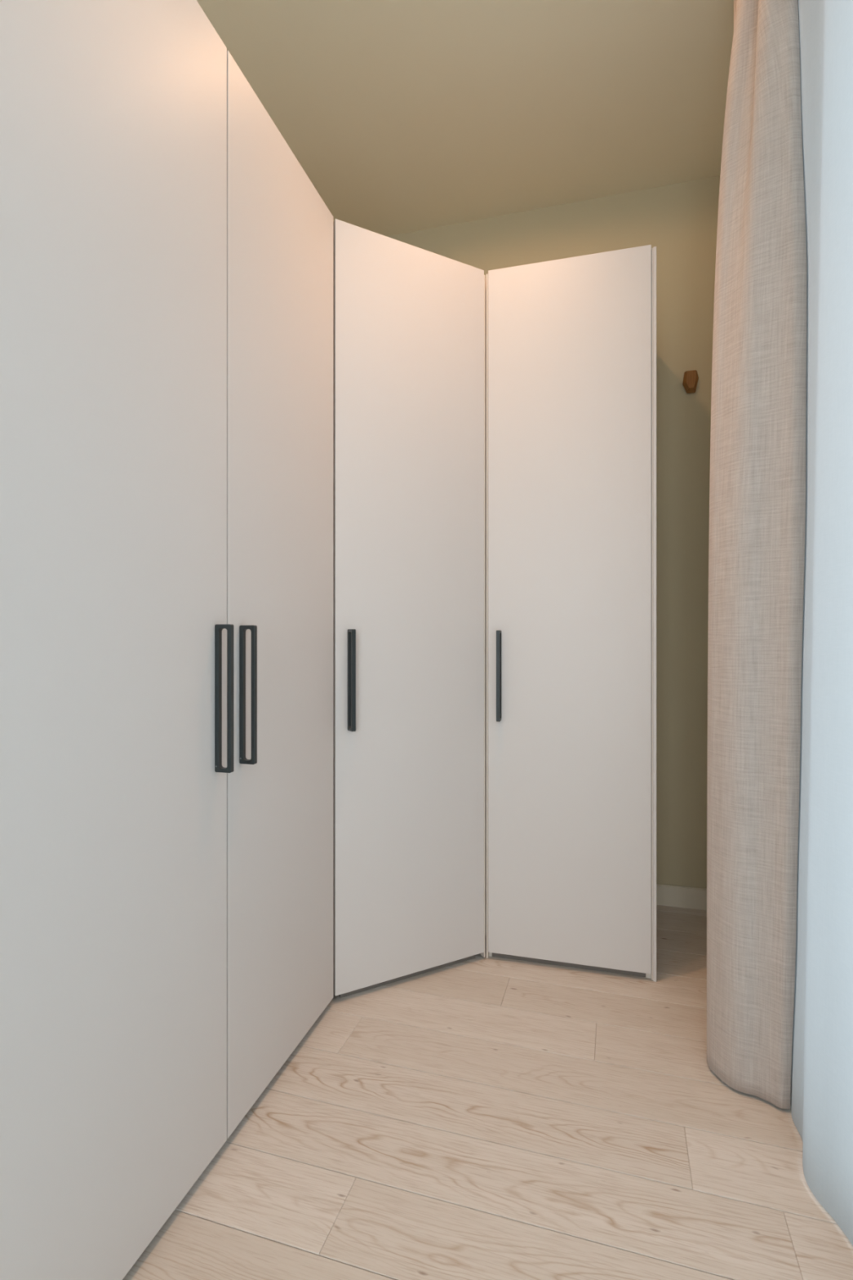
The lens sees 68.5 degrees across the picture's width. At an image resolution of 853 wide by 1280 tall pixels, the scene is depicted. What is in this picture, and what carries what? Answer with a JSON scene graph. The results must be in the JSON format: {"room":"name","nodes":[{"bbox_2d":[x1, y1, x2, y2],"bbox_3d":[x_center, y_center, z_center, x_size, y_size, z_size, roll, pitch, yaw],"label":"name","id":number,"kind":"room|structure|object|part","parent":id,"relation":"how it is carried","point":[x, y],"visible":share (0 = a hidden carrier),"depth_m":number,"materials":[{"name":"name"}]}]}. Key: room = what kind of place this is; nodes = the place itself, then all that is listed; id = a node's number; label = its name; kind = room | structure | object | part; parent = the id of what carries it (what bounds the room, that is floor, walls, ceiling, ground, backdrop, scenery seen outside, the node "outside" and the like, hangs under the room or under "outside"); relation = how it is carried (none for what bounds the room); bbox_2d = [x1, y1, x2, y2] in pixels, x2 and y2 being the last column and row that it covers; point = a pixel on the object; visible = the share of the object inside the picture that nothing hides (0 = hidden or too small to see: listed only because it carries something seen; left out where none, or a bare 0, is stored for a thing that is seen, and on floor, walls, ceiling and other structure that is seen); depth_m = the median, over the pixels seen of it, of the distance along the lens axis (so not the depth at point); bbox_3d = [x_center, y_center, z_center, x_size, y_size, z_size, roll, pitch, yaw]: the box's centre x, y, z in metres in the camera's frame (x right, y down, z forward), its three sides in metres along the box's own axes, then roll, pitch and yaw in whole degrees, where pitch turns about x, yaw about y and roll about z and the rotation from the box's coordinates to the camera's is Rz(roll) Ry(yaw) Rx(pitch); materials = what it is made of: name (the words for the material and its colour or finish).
{"room":"dressing room","nodes":[
{"label":"dressing room","id":0,"kind":"room"},
{"bbox_2d":[196,0,733,236],"bbox_3d":[-0.327,-1.965,0.254,2.245,0.100,5.514,0,0,16],"label":"ceiling","id":1,"kind":"structure","parent":0,"point":[402,116],"depth_m":2.21,"materials":[{"name":"paint"}]},
{"bbox_3d":[0.560,-1.900,0.389,0.070,0.030,3.050,0,0,16],"label":"track","id":2,"kind":"object","parent":1,"relation":"attached to","visible":0},
{"bbox_2d":[706,0,807,1109],"bbox_3d":[0.842,-0.389,1.670,0.205,2.992,0.393,0,0,16],"label":"curtain","id":3,"kind":"object","parent":2,"relation":"hanging from","point":[757,486],"visible":1,"depth_m":1.52,"materials":[{"name":"beige fabric"}]},
{"bbox_2d":[791,0,852,1244],"bbox_3d":[0.571,-0.387,0.365,0.098,2.996,2.950,0,0,16],"label":"sheer curtain","id":4,"kind":"object","parent":2,"relation":"hanging from","point":[822,1074],"visible":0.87,"depth_m":1.24,"materials":[{"name":"white fabric"}]},
{"bbox_2d":[122,905,852,1279],"bbox_3d":[-0.327,1.175,0.254,2.245,0.120,5.514,0,0,16],"label":"floor","id":5,"kind":"structure","parent":0,"point":[480,1117],"depth_m":1.36,"materials":[{"name":"brown wood"}]},
{"bbox_2d":[0,0,333,1279],"bbox_3d":[-0.705,-0.087,1.443,0.638,2.405,1.136,0,0,16],"label":"wardrobe","id":6,"kind":"object","parent":5,"relation":"on","point":[166,252],"visible":1,"depth_m":1.13,"materials":[{"name":"white paint"}]},
{"bbox_3d":[-0.520,-0.100,1.096,0.019,2.380,0.565,0,0,16],"label":"door","id":7,"kind":"part","parent":6,"relation":"part of","materials":[{"name":"white paint"}]},
{"bbox_3d":[-0.427,0.123,1.323,0.038,0.312,0.013,0,0,16],"label":"handle","id":8,"kind":"part","parent":6,"relation":"part of","materials":[{"name":"metal"}]},
{"bbox_3d":[-0.402,0.123,1.412,0.038,0.312,0.013,0,0,16],"label":"handle","id":9,"kind":"part","parent":6,"relation":"part of","materials":[{"name":"metal"}]},
{"bbox_3d":[-0.368,-0.100,1.642,0.019,2.380,0.561,0,0,16],"label":"door","id":10,"kind":"part","parent":6,"relation":"part of","materials":[{"name":"white paint"}]},
{"bbox_2d":[333,218,486,997],"bbox_3d":[-0.248,-0.087,2.447,1.012,2.405,1.037,0,0,16],"label":"wardrobe","id":11,"kind":"object","parent":5,"relation":"on","point":[410,321],"visible":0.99,"depth_m":2.04,"materials":[{"name":"white paint"}]},
{"bbox_3d":[-0.230,0.123,1.923,0.013,0.312,0.038,0,0,-29],"label":"handle","id":12,"kind":"part","parent":11,"relation":"part of","materials":[{"name":"metal"}]},
{"bbox_2d":[486,244,656,982],"bbox_3d":[0.559,-0.087,2.404,0.562,2.405,0.678,0,0,16],"label":"wardrobe","id":13,"kind":"object","parent":5,"relation":"on","point":[571,341],"visible":1,"depth_m":2.11,"materials":[{"name":"white paint"}]},
{"bbox_3d":[0.249,0.123,2.158,0.013,0.312,0.038,0,0,16],"label":"handle","id":14,"kind":"part","parent":13,"relation":"part of","materials":[{"name":"metal"}]},
{"bbox_3d":[0.831,-0.085,2.350,0.010,2.399,0.636,0,0,16],"label":"panel","id":15,"kind":"part","parent":13,"relation":"part of","materials":[{"name":"white paint"}]},
{"bbox_2d":[387,175,719,888],"bbox_3d":[0.399,-0.392,2.862,2.245,3.046,0.100,0,0,16],"label":"wall","id":16,"kind":"structure","parent":0,"point":[680,220],"depth_m":2.63,"materials":[{"name":"paint"}]},
{"bbox_2d":[656,883,706,910],"bbox_3d":[1.152,1.072,2.593,0.450,0.086,0.014,0,0,16],"label":"baseboard","id":17,"kind":"structure","parent":16,"relation":"attached to","point":[673,895],"depth_m":2.61,"materials":[{"name":"paint"}]},
{"bbox_2d":[682,369,698,393],"bbox_3d":[1.097,-1.071,2.601,0.062,0.088,0.028,0,0,16],"label":"wall hook","id":18,"kind":"object","parent":16,"relation":"attached to","point":[691,378],"visible":1,"depth_m":2.59,"materials":[{"name":"brown wood"}]}
]}

